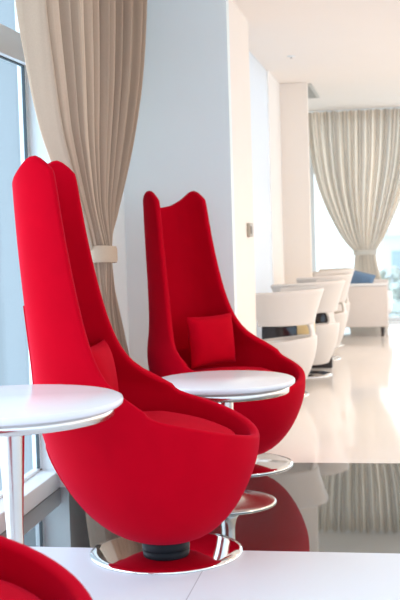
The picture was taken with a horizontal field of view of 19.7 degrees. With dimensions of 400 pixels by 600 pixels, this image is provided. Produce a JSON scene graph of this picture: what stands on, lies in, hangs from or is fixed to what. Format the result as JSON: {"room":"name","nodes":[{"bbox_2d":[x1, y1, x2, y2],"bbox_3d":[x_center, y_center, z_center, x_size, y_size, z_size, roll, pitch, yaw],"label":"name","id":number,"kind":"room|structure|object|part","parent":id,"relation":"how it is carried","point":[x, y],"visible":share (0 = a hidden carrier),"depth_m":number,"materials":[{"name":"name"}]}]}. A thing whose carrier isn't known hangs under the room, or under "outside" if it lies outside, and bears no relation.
{"room":"hotel lounge","nodes":[
{"label":"hotel lounge","id":0,"kind":"room"},
{"bbox_2d":[26,69,128,486],"bbox_3d":[-0.646,-0.430,6.200,0.165,2.600,1.365,-1,4,10],"label":"wall","id":1,"kind":"structure","parent":0,"point":[37,147],"depth_m":6.63,"materials":[{"name":"white paint"}]},
{"bbox_2d":[0,4,59,533],"bbox_3d":[-1.358,-0.149,2.172,0.130,2.600,6.835,-1,4,10],"label":"window","id":2,"kind":"structure","parent":1,"relation":"in","point":[39,484],"depth_m":5.42,"materials":[{"name":"white"}]},
{"bbox_3d":[-1.387,-0.191,2.174,0.065,2.515,6.835,-1,4,10],"label":"frame","id":3,"kind":"part","parent":2,"relation":"part of","materials":[{"name":"white metal"}]},
{"bbox_3d":[-1.321,1.105,2.253,0.130,0.085,6.835,-1,4,10],"label":"sill","id":4,"kind":"part","parent":2,"relation":"part of","materials":[{"name":"white"}]},
{"bbox_2d":[124,0,236,370],"bbox_3d":[-0.203,-0.486,6.865,0.812,2.600,0.100,-1,4,10],"label":"wall","id":5,"kind":"structure","parent":0,"point":[182,145],"depth_m":6.76,"materials":[{"name":"white paint"}]},
{"bbox_2d":[0,463,399,552],"bbox_3d":[2.297,0.930,4.883,6.370,0.120,1.630,-1,4,10],"label":"floor strip","id":6,"kind":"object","parent":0,"point":[319,507],"depth_m":4.93,"materials":[{"name":"grey tile"}]},
{"bbox_2d":[143,191,305,475],"bbox_3d":[0.110,0.138,6.024,0.909,1.443,0.762,2,5,44],"label":"chair","id":7,"kind":"object","parent":6,"relation":"on","point":[184,280],"visible":0.58,"depth_m":6.26,"materials":[{"name":"red fabric"}]},
{"bbox_2d":[186,313,235,367],"bbox_3d":[0.062,0.214,6.146,0.332,0.269,0.117,-5,5,-39],"label":"throw pillow","id":8,"kind":"object","parent":7,"relation":"on","point":[211,338],"visible":1,"depth_m":6.08,"materials":[{"name":"fabric"}]},
{"bbox_2d":[191,366,274,371],"bbox_3d":[0.150,0.459,6.015,0.684,0.186,0.660,2,5,44],"label":"seat cushion","id":9,"kind":"object","parent":7,"relation":"on","point":[201,368],"depth_m":6.13,"materials":[{"name":"red fabric"}]},
{"bbox_2d":[162,370,294,513],"bbox_3d":[0.115,0.635,5.185,0.640,0.560,0.640,-1,4,10],"label":"round side table","id":10,"kind":"object","parent":6,"relation":"on","point":[224,387],"visible":0.45,"depth_m":5.05,"materials":[{"name":"white plastic"}]},
{"bbox_3d":[0.116,0.641,5.186,0.111,0.449,0.111,-1,4,10],"label":"stem","id":11,"kind":"part","parent":10,"relation":"part of","materials":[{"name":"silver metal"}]},
{"bbox_2d":[31,547,399,599],"bbox_3d":[1.670,1.184,1.225,6.370,0.120,5.810,-1,4,10],"label":"floor","id":12,"kind":"structure","parent":0,"point":[254,575],"depth_m":4.07,"materials":[{"name":"white tile"}]},
{"bbox_2d":[0,536,92,599],"bbox_3d":[-0.672,0.359,2.315,0.909,1.526,0.762,-2,4,2],"label":"chair","id":13,"kind":"object","parent":12,"relation":"on","point":[26,573],"visible":1,"depth_m":2.58,"materials":[{"name":"red fabric"}]},
{"bbox_2d":[0,579,40,599],"bbox_3d":[-0.619,0.696,2.335,0.684,0.196,0.660,-2,4,2],"label":"seat cushion","id":14,"kind":"object","parent":13,"relation":"on","point":[10,589],"depth_m":2.52,"materials":[{"name":"red fabric"}]},
{"bbox_2d":[0,384,122,543],"bbox_3d":[-0.613,0.676,3.793,0.744,0.700,0.744,-1,4,10],"label":"round side table","id":15,"kind":"object","parent":12,"relation":"on","point":[29,409],"visible":0.68,"depth_m":3.74,"materials":[{"name":"white plastic"}]},
{"bbox_3d":[-0.613,0.683,3.793,0.120,0.589,0.120,-1,4,10],"label":"stem","id":16,"kind":"part","parent":15,"relation":"part of","materials":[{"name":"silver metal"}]},
{"bbox_2d":[12,155,259,574],"bbox_3d":[-0.235,0.212,4.393,0.909,1.526,0.762,-1,4,7],"label":"chair","id":17,"kind":"object","parent":12,"relation":"on","point":[170,464],"visible":0.92,"depth_m":4.20,"materials":[{"name":"red fabric"}]},
{"bbox_2d":[90,340,118,391],"bbox_3d":[-0.393,0.303,4.468,0.129,0.268,0.333,-1,4,17],"label":"throw pillow","id":18,"kind":"object","parent":17,"relation":"on","point":[102,354],"visible":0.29,"depth_m":4.44,"materials":[{"name":"fabric"}]},
{"bbox_2d":[143,411,234,433],"bbox_3d":[-0.182,0.549,4.410,0.684,0.196,0.660,-1,4,7],"label":"seat cushion","id":19,"kind":"object","parent":17,"relation":"on","point":[192,422],"depth_m":4.49,"materials":[{"name":"red fabric"}]},
{"bbox_2d":[186,571,202,599],"bbox_3d":[0.855,1.093,2.087,6.985,0.001,4.849,-5,5,-38],"label":"trim","id":20,"kind":"structure","parent":12,"relation":"on","point":[201,571],"depth_m":4.01,"materials":[{"name":"grey tile"}]},
{"bbox_2d":[228,0,256,335],"bbox_3d":[0.013,-0.524,7.344,0.547,2.600,0.920,-1,4,10],"label":"wall","id":21,"kind":"structure","parent":0,"point":[238,24],"depth_m":7.24,"materials":[{"name":"white paint"}]},
{"bbox_2d":[247,223,253,236],"bbox_3d":[0.328,-0.455,7.468,0.028,0.090,0.170,-1,4,10],"label":"wall switch","id":22,"kind":"object","parent":21,"relation":"attached to","point":[250,228],"visible":1,"depth_m":7.41,"materials":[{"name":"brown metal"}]},
{"bbox_2d":[266,70,284,292],"bbox_3d":[0.524,-0.758,10.749,0.405,2.600,1.020,-1,4,10],"label":"wall","id":23,"kind":"structure","parent":0,"point":[273,86],"depth_m":10.59,"materials":[{"name":"white paint"}]},
{"bbox_2d":[249,51,271,338],"bbox_3d":[0.351,-0.641,9.007,0.132,2.600,2.480,-1,4,10],"label":"window","id":24,"kind":"structure","parent":23,"relation":"in","point":[258,74],"depth_m":9.53,"materials":[{"name":"white glass"}]},
{"bbox_2d":[280,82,311,283],"bbox_3d":[0.552,-0.795,11.311,1.070,2.600,0.100,-1,4,10],"label":"pillar","id":25,"kind":"structure","parent":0,"point":[294,116],"depth_m":11.17,"materials":[{"name":"white paint"}]},
{"bbox_2d":[232,0,399,112],"bbox_3d":[2.504,-1.897,6.100,6.470,0.150,16.100,-1,4,10],"label":"ceiling","id":26,"kind":"structure","parent":0,"point":[348,50],"depth_m":8.86,"materials":[{"name":"paint"}]},
{"bbox_2d":[15,0,146,356],"bbox_3d":[-0.504,-0.402,5.540,0.233,2.580,2.581,-1,4,10],"label":"window curtain","id":27,"kind":"object","parent":26,"relation":"hanging from","point":[84,59],"visible":0.69,"depth_m":5.42,"materials":[{"name":"beige fabric"}]},
{"bbox_2d":[308,83,319,98],"bbox_3d":[1.068,-2.139,11.800,0.240,0.014,1.240,-1,4,10],"label":"ceiling vent","id":28,"kind":"object","parent":26,"relation":"in","point":[312,93],"visible":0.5,"depth_m":11.88,"materials":[{"name":"grey metal"}]},
{"bbox_2d":[308,107,399,320],"bbox_3d":[1.986,-1.020,13.971,1.801,2.580,0.194,-1,4,10],"label":"window curtain","id":29,"kind":"object","parent":26,"relation":"hanging from","point":[355,153],"visible":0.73,"depth_m":13.96,"materials":[{"name":"grey fabric"}]},
{"bbox_3d":[1.949,-2.300,13.896,1.800,0.015,0.060,-1,4,10],"label":"curtain rail","id":30,"kind":"part","parent":29,"relation":"part of","materials":[{"name":"white"}]},
{"bbox_2d":[265,321,399,462],"bbox_3d":[3.099,0.579,9.953,6.500,0.120,8.660,-1,4,10],"label":"floor","id":31,"kind":"structure","parent":0,"point":[351,414],"depth_m":7.72,"materials":[{"name":"beige tile"}]},
{"bbox_2d":[262,323,314,339],"bbox_3d":[0.693,0.384,8.928,0.405,0.545,0.250,-1,4,10],"label":"table","id":32,"kind":"object","parent":31,"relation":"on","point":[267,332],"visible":0.12,"depth_m":8.81,"materials":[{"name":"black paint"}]},
{"bbox_2d":[255,287,323,396],"bbox_3d":[0.596,0.305,8.373,0.626,0.779,0.691,0,4,24],"label":"chair","id":33,"kind":"object","parent":31,"relation":"on","point":[292,306],"visible":0.59,"depth_m":8.12,"materials":[{"name":"beige leather"}]},
{"bbox_3d":[0.676,0.044,8.318,0.433,0.255,0.691,0,4,24],"label":"backrest","id":34,"kind":"part","parent":33,"relation":"part of","materials":[{"name":"white leather"}]},
{"bbox_2d":[271,279,344,377],"bbox_3d":[0.880,0.229,9.431,0.626,0.779,0.691,1,5,40],"label":"chair","id":35,"kind":"object","parent":31,"relation":"on","point":[327,333],"visible":0.44,"depth_m":9.24,"materials":[{"name":"beige leather"}]},
{"bbox_3d":[0.947,-0.031,9.352,0.433,0.255,0.691,1,5,40],"label":"backrest","id":36,"kind":"part","parent":35,"relation":"part of","materials":[{"name":"white leather"}]},
{"bbox_2d":[312,313,333,367],"bbox_3d":[0.953,0.307,9.997,0.405,0.545,0.250,-1,4,10],"label":"table","id":37,"kind":"object","parent":31,"relation":"on","point":[320,317],"visible":0.07,"depth_m":9.86,"materials":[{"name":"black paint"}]},
{"bbox_2d":[296,273,352,360],"bbox_3d":[1.090,0.152,10.517,0.625,0.779,0.691,0,4,20],"label":"chair","id":38,"kind":"object","parent":31,"relation":"on","point":[339,316],"visible":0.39,"depth_m":10.35,"materials":[{"name":"beige leather"}]},
{"bbox_3d":[1.173,-0.110,10.468,0.433,0.255,0.691,0,4,20],"label":"backrest","id":39,"kind":"part","parent":38,"relation":"part of","materials":[{"name":"white leather"}]},
{"bbox_2d":[312,268,354,345],"bbox_3d":[1.265,0.072,11.683,0.626,0.779,0.691,-1,4,18],"label":"chair","id":40,"kind":"object","parent":31,"relation":"on","point":[329,270],"visible":0.2,"depth_m":11.51,"materials":[{"name":"beige leather"}]},
{"bbox_3d":[1.349,-0.190,11.636,0.433,0.255,0.691,-1,4,18],"label":"backrest","id":41,"kind":"part","parent":40,"relation":"part of","materials":[{"name":"white leather"}]},
{"bbox_2d":[346,279,392,335],"bbox_3d":[1.818,0.066,13.112,0.740,0.575,1.410,-1,4,10],"label":"sofa","id":42,"kind":"object","parent":31,"relation":"on","point":[370,303],"visible":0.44,"depth_m":12.41,"materials":[{"name":"beige fabric"}]},
{"bbox_2d":[344,267,375,283],"bbox_3d":[1.732,-0.215,12.644,0.408,0.307,0.114,-1,4,14],"label":"throw cushion","id":43,"kind":"object","parent":42,"relation":"on","point":[358,277],"visible":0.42,"depth_m":12.59,"materials":[{"name":"blue fabric"}]},
{"bbox_3d":[1.688,0.072,12.458,0.685,0.445,0.060,-1,4,10],"label":"panel","id":44,"kind":"part","parent":42,"relation":"part of","materials":[{"name":"beige fabric"}]},
{"bbox_3d":[1.681,-0.163,12.443,0.705,0.025,0.080,-1,4,10],"label":"trim","id":45,"kind":"part","parent":42,"relation":"part of","materials":[{"name":"white"}]},
{"bbox_3d":[1.913,-0.020,13.776,0.685,0.445,0.060,-1,4,10],"label":"panel","id":46,"kind":"part","parent":42,"relation":"part of","materials":[{"name":"beige fabric"}]},
{"bbox_2d":[382,229,399,316],"bbox_3d":[22.101,2.103,80.767,18.800,14.600,10.800,-1,4,10],"label":"sky","id":47,"kind":"structure","parent":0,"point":[390,243],"depth_m":76.88,"materials":[{"name":"white"}]},
{"bbox_3d":[0.507,-0.905,13.030,0.400,2.600,3.280,-1,4,10],"label":"wall","id":48,"kind":"structure","parent":0,"visible":0},
{"bbox_2d":[309,146,399,320],"bbox_3d":[3.961,-1.068,13.952,6.100,2.600,0.080,-1,4,10],"label":"window","id":49,"kind":"structure","parent":48,"relation":"in","point":[312,187],"depth_m":14.35,"materials":[{"name":"white glass"}]},
{"label":"outside","id":50,"kind":"structure","parent":0,"visible":0},
{"bbox_3d":[78.168,5.691,114.124,125.000,0.200,190.000,-1,4,10],"label":"ground","id":51,"kind":"structure","parent":50,"visible":0},
{"bbox_2d":[380,265,399,316],"bbox_3d":[8.820,5.195,47.624,5.382,13.487,5.324,-1,4,10],"label":"tree","id":52,"kind":"object","parent":51,"relation":"on","point":[394,288],"visible":0.15,"depth_m":46.93,"materials":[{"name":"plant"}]}
]}

